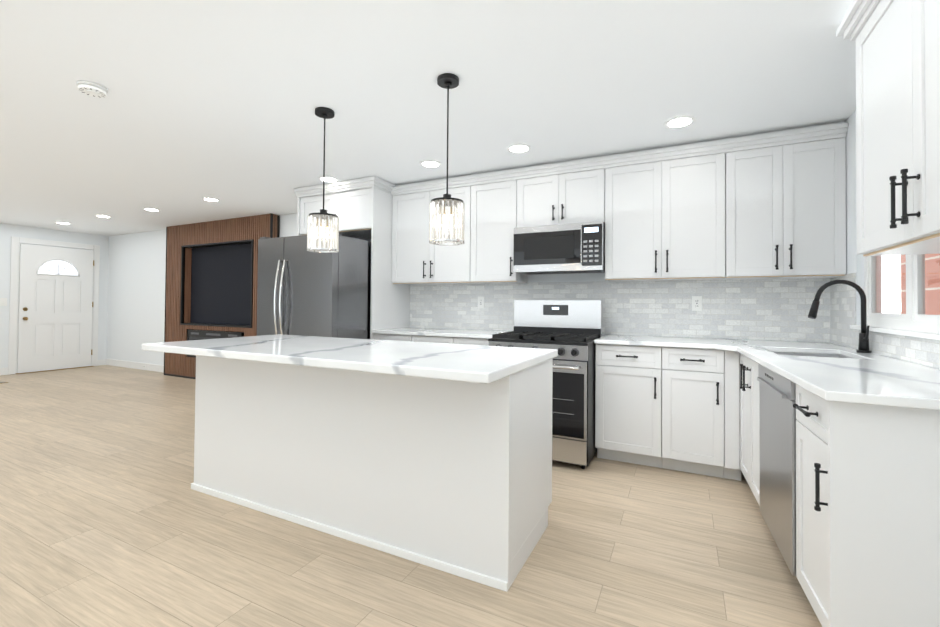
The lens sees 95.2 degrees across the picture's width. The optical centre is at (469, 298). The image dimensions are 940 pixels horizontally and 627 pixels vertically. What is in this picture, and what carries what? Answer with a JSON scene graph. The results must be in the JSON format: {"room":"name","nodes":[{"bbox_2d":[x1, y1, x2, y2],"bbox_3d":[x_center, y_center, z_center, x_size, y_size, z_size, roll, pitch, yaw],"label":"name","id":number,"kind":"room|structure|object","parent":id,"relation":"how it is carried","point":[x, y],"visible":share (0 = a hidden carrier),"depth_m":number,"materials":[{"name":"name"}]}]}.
{"room":"kitchen","nodes":[
{"label":"kitchen","id":0,"kind":"room"},
{"bbox_2d":[0,223,108,367],"bbox_3d":[-8.364,-0.021,5.128,0.120,2.420,6.670,0,-1,26],"label":"wall","id":1,"kind":"structure","parent":0,"point":[7,231],"depth_m":7.29,"materials":[{"name":"white paint"}]},
{"bbox_2d":[0,298,6,305],"bbox_3d":[-7.438,0.054,6.840,0.012,0.112,0.069,0,-1,26],"label":"switch plate","id":2,"kind":"object","parent":1,"relation":"attached to","point":[3,301],"visible":1,"depth_m":6.84,"materials":[{"name":"white plastic"}]},
{"bbox_2d":[0,367,7,375],"bbox_3d":[-8.571,1.120,4.558,0.017,0.117,5.200,0,-1,26],"label":"baseboard","id":3,"kind":"structure","parent":1,"relation":"attached to","point":[3,371],"depth_m":6.84,"materials":[{"name":"white wood"}]},
{"bbox_2d":[8,236,99,374],"bbox_3d":[-7.144,0.120,7.426,0.020,2.224,1.173,0,-1,26],"label":"door frame","id":4,"kind":"structure","parent":1,"relation":"attached to","point":[13,304],"depth_m":6.99,"materials":[{"name":"white wood"}]},
{"bbox_2d":[15,244,93,373],"bbox_3d":[-7.096,0.172,7.402,0.121,2.120,1.005,0,-1,26],"label":"front door","id":5,"kind":"structure","parent":1,"relation":"in","point":[55,305],"depth_m":7.37,"materials":[{"name":"painted wood"},{"name":"brass"}]},
{"bbox_2d":[0,365,821,626],"bbox_3d":[-3.510,1.222,2.763,10.920,0.060,6.790,0,-1,26],"label":"floor","id":6,"kind":"structure","parent":0,"point":[109,517],"depth_m":2.05,"materials":[{"name":"brown wood"}]},
{"bbox_2d":[257,232,370,338],"bbox_3d":[-1.464,0.319,4.336,0.969,1.825,0.964,0,-1,26],"label":"refrigerator","id":7,"kind":"object","parent":6,"relation":"on","point":[302,290],"visible":0.38,"depth_m":3.97,"materials":[{"name":"grey metal"}]},
{"bbox_2d":[297,187,409,338],"bbox_3d":[-1.282,0.073,4.701,1.038,2.330,0.670,0,-1,26],"label":"surround","id":8,"kind":"object","parent":6,"relation":"on","point":[364,214],"visible":0.35,"depth_m":4.38,"materials":[{"name":"white wood"}]},
{"bbox_2d":[190,354,557,591],"bbox_3d":[-0.643,0.767,2.575,2.147,0.889,0.731,0,-1,26],"label":"kitchen island","id":9,"kind":"object","parent":6,"relation":"on","point":[438,456],"depth_m":2.09,"materials":[{"name":"white"}]},
{"bbox_2d":[142,334,557,385],"bbox_3d":[-0.739,0.300,2.513,2.284,0.040,0.975,0,-1,26],"label":"island countertop","id":10,"kind":"structure","parent":9,"relation":"on","point":[483,365],"depth_m":2.16,"materials":[{"name":"white stone"}]},
{"bbox_2d":[373,333,416,341],"bbox_3d":[-0.584,0.792,4.365,0.506,0.892,0.628,0,-1,26],"label":"base cabinet","id":11,"kind":"object","parent":6,"relation":"on","point":[394,337],"depth_m":4.09,"materials":[{"name":"white wood"}]},
{"bbox_2d":[371,327,511,338],"bbox_3d":[-0.216,0.329,4.171,1.339,0.030,0.652,0,-1,26],"label":"countertop","id":12,"kind":"structure","parent":11,"relation":"on","point":[468,333],"depth_m":4.03,"materials":[{"name":"stone"}]},
{"bbox_2d":[417,335,460,343],"bbox_3d":[-0.212,0.792,4.181,0.568,0.892,0.628,0,-1,26],"label":"base cabinet","id":13,"kind":"object","parent":6,"relation":"on","point":[431,339],"depth_m":3.87,"materials":[{"name":"white"}]},
{"bbox_2d":[461,337,488,345],"bbox_3d":[0.160,0.793,3.996,0.507,0.892,0.628,0,-1,26],"label":"base cabinet","id":14,"kind":"object","parent":6,"relation":"on","point":[468,341],"depth_m":3.71,"materials":[{"name":"white"}]},
{"bbox_2d":[488,300,601,468],"bbox_3d":[0.612,0.622,3.454,0.768,1.225,0.687,0,-1,26],"label":"range","id":15,"kind":"object","parent":6,"relation":"on","point":[570,331],"visible":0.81,"depth_m":3.14,"materials":[{"name":"grey metal"}]},
{"bbox_2d":[595,344,672,469],"bbox_3d":[1.322,0.793,3.419,0.522,0.892,0.628,0,-1,26],"label":"base cabinet","id":16,"kind":"object","parent":6,"relation":"on","point":[634,383],"depth_m":3.14,"materials":[{"name":"white wood"}]},
{"bbox_2d":[594,335,713,348],"bbox_3d":[1.482,0.330,3.323,0.900,0.030,0.662,0,-1,26],"label":"countertop","id":17,"kind":"structure","parent":16,"relation":"on","point":[683,342],"depth_m":3.17,"materials":[{"name":"stone"}]},
{"bbox_2d":[673,347,728,478],"bbox_3d":[1.646,0.793,3.258,0.445,0.892,0.628,0,-1,26],"label":"base cabinet","id":18,"kind":"object","parent":6,"relation":"on","point":[675,408],"depth_m":2.95,"materials":[{"name":"white wood"}]},
{"bbox_2d":[757,363,796,575],"bbox_3d":[1.652,0.776,1.892,0.587,0.888,0.621,0,-1,26],"label":"dishwasher","id":19,"kind":"object","parent":6,"relation":"on","point":[777,412],"visible":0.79,"depth_m":1.90,"materials":[{"name":"silver metal"}]},
{"bbox_2d":[792,384,939,626],"bbox_3d":[1.459,0.765,1.407,0.557,0.892,0.463,0,-1,26],"label":"base cabinet","id":20,"kind":"object","parent":6,"relation":"on","point":[867,515],"depth_m":1.29,"materials":[{"name":"white"}]},
{"bbox_2d":[758,340,833,346],"bbox_3d":[2.211,0.330,2.970,0.360,0.030,0.646,0,-1,26],"label":"countertop","id":21,"kind":"structure","parent":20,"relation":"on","point":[800,344],"depth_m":3.04,"materials":[{"name":"stone"}]},
{"bbox_2d":[710,338,939,409],"bbox_3d":[1.767,0.316,2.260,0.768,0.030,2.312,0,-1,26],"label":"countertop","id":22,"kind":"structure","parent":20,"relation":"on","point":[866,378],"depth_m":1.67,"materials":[{"name":"stone"}]},
{"bbox_2d":[773,352,848,357],"bbox_3d":[1.944,0.447,2.448,0.414,0.222,0.554,0,-1,26],"label":"sink","id":23,"kind":"object","parent":22,"relation":"in","point":[811,354],"visible":0.04,"depth_m":2.66,"materials":[{"name":"silver metal"}]},
{"bbox_2d":[808,280,871,352],"bbox_3d":[2.140,0.098,2.486,0.288,0.417,0.092,0,-1,26],"label":"faucet","id":24,"kind":"object","parent":22,"relation":"on","point":[863,345],"visible":1,"depth_m":2.45,"materials":[{"name":"black metal"}]},
{"bbox_2d":[0,0,855,235],"bbox_3d":[-3.491,-1.257,2.799,10.920,0.060,6.790,0,-1,26],"label":"ceiling","id":25,"kind":"structure","parent":0,"point":[221,100],"depth_m":2.48,"materials":[{"name":"white paint"}]},
{"bbox_2d":[76,81,107,97],"bbox_3d":[-2.178,-1.202,2.476,0.140,0.037,0.140,0,-1,26],"label":"smoke detector","id":26,"kind":"object","parent":25,"relation":"attached to","point":[92,89],"visible":1,"depth_m":2.45,"materials":[{"name":"white plastic"}]},
{"bbox_2d":[95,215,111,217],"bbox_3d":[-5.296,-1.188,6.201,0.196,0.006,0.196,0,-1,26],"label":"recessed light","id":27,"kind":"object","parent":25,"relation":"in","point":[105,216],"visible":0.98,"depth_m":6.20,"materials":[{"name":"white"}]},
{"bbox_2d":[142,208,160,210],"bbox_3d":[-4.248,-1.187,5.726,0.196,0.006,0.196,0,-1,26],"label":"recessed light","id":28,"kind":"object","parent":25,"relation":"in","point":[151,209],"visible":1,"depth_m":5.71,"materials":[{"name":"white plastic"}]},
{"bbox_2d":[201,197,219,201],"bbox_3d":[-3.106,-1.186,5.147,0.196,0.006,0.196,0,-1,26],"label":"recessed light","id":29,"kind":"object","parent":25,"relation":"in","point":[210,199],"visible":0.98,"depth_m":5.13,"materials":[{"name":"white"}]},
{"bbox_2d":[307,107,338,252],"bbox_3d":[-0.939,-0.755,2.757,0.194,0.903,0.194,0,-1,26],"label":"pendant light","id":30,"kind":"object","parent":25,"relation":"hanging from","point":[323,231],"visible":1,"depth_m":2.69,"materials":[{"name":"black"}]},
{"bbox_2d":[318,176,338,181],"bbox_3d":[-1.409,-1.186,4.271,0.196,0.006,0.196,0,-1,26],"label":"recessed light","id":31,"kind":"object","parent":25,"relation":"in","point":[330,179],"visible":0.85,"depth_m":4.26,"materials":[{"name":"white plastic"}]},
{"bbox_2d":[419,160,441,167],"bbox_3d":[-0.348,-1.185,3.778,0.196,0.006,0.196,0,-1,26],"label":"recessed light","id":32,"kind":"object","parent":25,"relation":"in","point":[430,163],"visible":0.96,"depth_m":3.76,"materials":[{"name":"white plastic"}]},
{"bbox_2d":[429,73,464,244],"bbox_3d":[-0.123,-0.755,2.352,0.194,0.903,0.194,0,-1,26],"label":"pendant light","id":33,"kind":"object","parent":25,"relation":"hanging from","point":[446,218],"visible":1,"depth_m":2.28,"materials":[{"name":"crystal glass"},{"name":"black metal"}]},
{"bbox_2d":[507,144,530,152],"bbox_3d":[0.387,-1.185,3.391,0.196,0.006,0.196,0,-1,26],"label":"recessed light","id":34,"kind":"object","parent":25,"relation":"in","point":[518,148],"visible":0.98,"depth_m":3.38,"materials":[{"name":"white plastic"}]},
{"bbox_2d":[664,115,695,127],"bbox_3d":[1.408,-1.184,2.884,0.196,0.006,0.196,0,-1,26],"label":"recessed light","id":35,"kind":"object","parent":25,"relation":"in","point":[680,121],"visible":1,"depth_m":2.88,"materials":[{"name":"white plastic"}]},
{"bbox_2d":[107,213,830,364],"bbox_3d":[-2.069,0.036,5.665,10.920,2.420,0.350,0,-1,26],"label":"wall","id":36,"kind":"structure","parent":0,"point":[136,291],"depth_m":7.59,"materials":[{"name":"white paint"}]},
{"bbox_2d":[103,359,163,372],"bbox_3d":[-5.884,1.186,7.576,2.144,0.117,0.039,0,-1,26],"label":"baseboard","id":37,"kind":"structure","parent":36,"relation":"attached to","point":[129,364],"depth_m":7.63,"materials":[{"name":"white wood"}]},
{"bbox_2d":[164,213,279,378],"bbox_3d":[-3.825,0.036,6.510,2.486,2.417,0.154,0,-1,26],"label":"wall unit","id":38,"kind":"object","parent":36,"relation":"attached to","point":[211,278],"visible":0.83,"depth_m":6.62,"materials":[{"name":"brown wood"}]},
{"bbox_2d":[392,185,475,284],"bbox_3d":[-0.306,-0.613,4.401,0.974,0.910,0.325,0,-1,26],"label":"upper cabinet","id":39,"kind":"object","parent":36,"relation":"attached to","point":[415,261],"depth_m":4.29,"materials":[{"name":"white wood"}]},
{"bbox_2d":[294,121,848,197],"bbox_3d":[0.306,-1.128,3.755,4.723,0.108,0.403,0,-1,26],"label":"crown molding","id":40,"kind":"structure","parent":39,"relation":"attached to","point":[835,130],"depth_m":3.49,"materials":[{"name":"white wood"}]},
{"bbox_2d":[476,180,527,283],"bbox_3d":[0.255,-0.613,4.122,0.523,0.910,0.325,0,-1,26],"label":"upper cabinet","id":41,"kind":"object","parent":36,"relation":"attached to","point":[495,202],"depth_m":3.96,"materials":[{"name":"white wood"}]},
{"bbox_2d":[516,168,607,227],"bbox_3d":[0.835,-0.848,3.838,0.765,0.440,0.325,0,-1,26],"label":"upper cabinet","id":42,"kind":"object","parent":36,"relation":"attached to","point":[576,197],"depth_m":3.67,"materials":[{"name":"white wood"}]},
{"bbox_2d":[513,221,604,274],"bbox_3d":[0.817,-0.424,3.802,0.761,0.393,0.416,0,-1,26],"label":"over-the-range microwave","id":43,"kind":"object","parent":42,"relation":"attached to","point":[575,248],"visible":0.98,"depth_m":3.61,"materials":[{"name":"grey metal"}]},
{"bbox_2d":[410,278,829,341],"bbox_3d":[0.983,0.082,3.949,3.684,0.474,0.006,0,-1,26],"label":"wall tile","id":44,"kind":"structure","parent":36,"relation":"attached to","point":[766,309],"depth_m":3.62,"materials":[{"name":"tile"}]},
{"bbox_2d":[478,297,483,307],"bbox_3d":[0.111,0.039,4.373,0.072,0.120,0.008,0,-1,26],"label":"electrical outlet","id":45,"kind":"object","parent":44,"relation":"attached to","point":[480,302],"visible":1,"depth_m":4.37,"materials":[{"name":"white plastic"}]},
{"bbox_2d":[692,296,701,310],"bbox_3d":[1.854,0.040,3.508,0.072,0.120,0.008,0,-1,26],"label":"electrical outlet","id":46,"kind":"object","parent":44,"relation":"attached to","point":[696,303],"visible":1,"depth_m":3.51,"materials":[{"name":"white plastic"}]},
{"bbox_2d":[605,151,739,280],"bbox_3d":[1.588,-0.612,3.460,0.915,0.910,0.325,0,-1,26],"label":"upper cabinet","id":47,"kind":"object","parent":36,"relation":"attached to","point":[677,219],"depth_m":3.29,"materials":[{"name":"white wood"}]},
{"bbox_2d":[736,137,845,279],"bbox_3d":[2.223,-0.612,3.145,0.747,0.910,0.325,0,-1,26],"label":"upper cabinet","id":48,"kind":"object","parent":36,"relation":"attached to","point":[777,212],"depth_m":2.96,"materials":[{"name":"white wood"}]},
{"bbox_2d":[834,110,936,368],"bbox_3d":[1.259,-0.018,0.223,0.120,2.420,6.440,0,-1,26],"label":"wall","id":49,"kind":"structure","parent":0,"point":[854,262],"depth_m":2.74,"materials":[{"name":"white paint"}]},
{"bbox_2d":[830,273,939,368],"bbox_3d":[2.113,0.063,2.088,0.006,0.474,2.322,0,-1,26],"label":"wall tile","id":50,"kind":"structure","parent":49,"relation":"attached to","point":[923,351],"depth_m":2.47,"materials":[{"name":"tile"}]},
{"bbox_2d":[850,254,939,339],"bbox_3d":[2.199,-0.272,2.190,0.115,0.900,1.090,0,-1,26],"label":"window","id":51,"kind":"structure","parent":49,"relation":"in","point":[902,292],"depth_m":2.21,"materials":[{"name":"white plastic"}]},
{"bbox_2d":[856,0,939,255],"bbox_3d":[1.520,-0.642,1.294,0.359,0.917,0.990,0,-1,26],"label":"upper cabinet","id":52,"kind":"object","parent":49,"relation":"attached to","point":[897,127],"visible":1,"depth_m":1.46,"materials":[{"name":"white wood"}]},
{"bbox_2d":[836,0,880,40],"bbox_3d":[1.520,-1.154,1.303,0.367,0.108,1.090,0,-1,26],"label":"crown molding","id":53,"kind":"structure","parent":52,"relation":"attached to","point":[856,18],"depth_m":1.72,"materials":[{"name":"white wood"}]}
]}

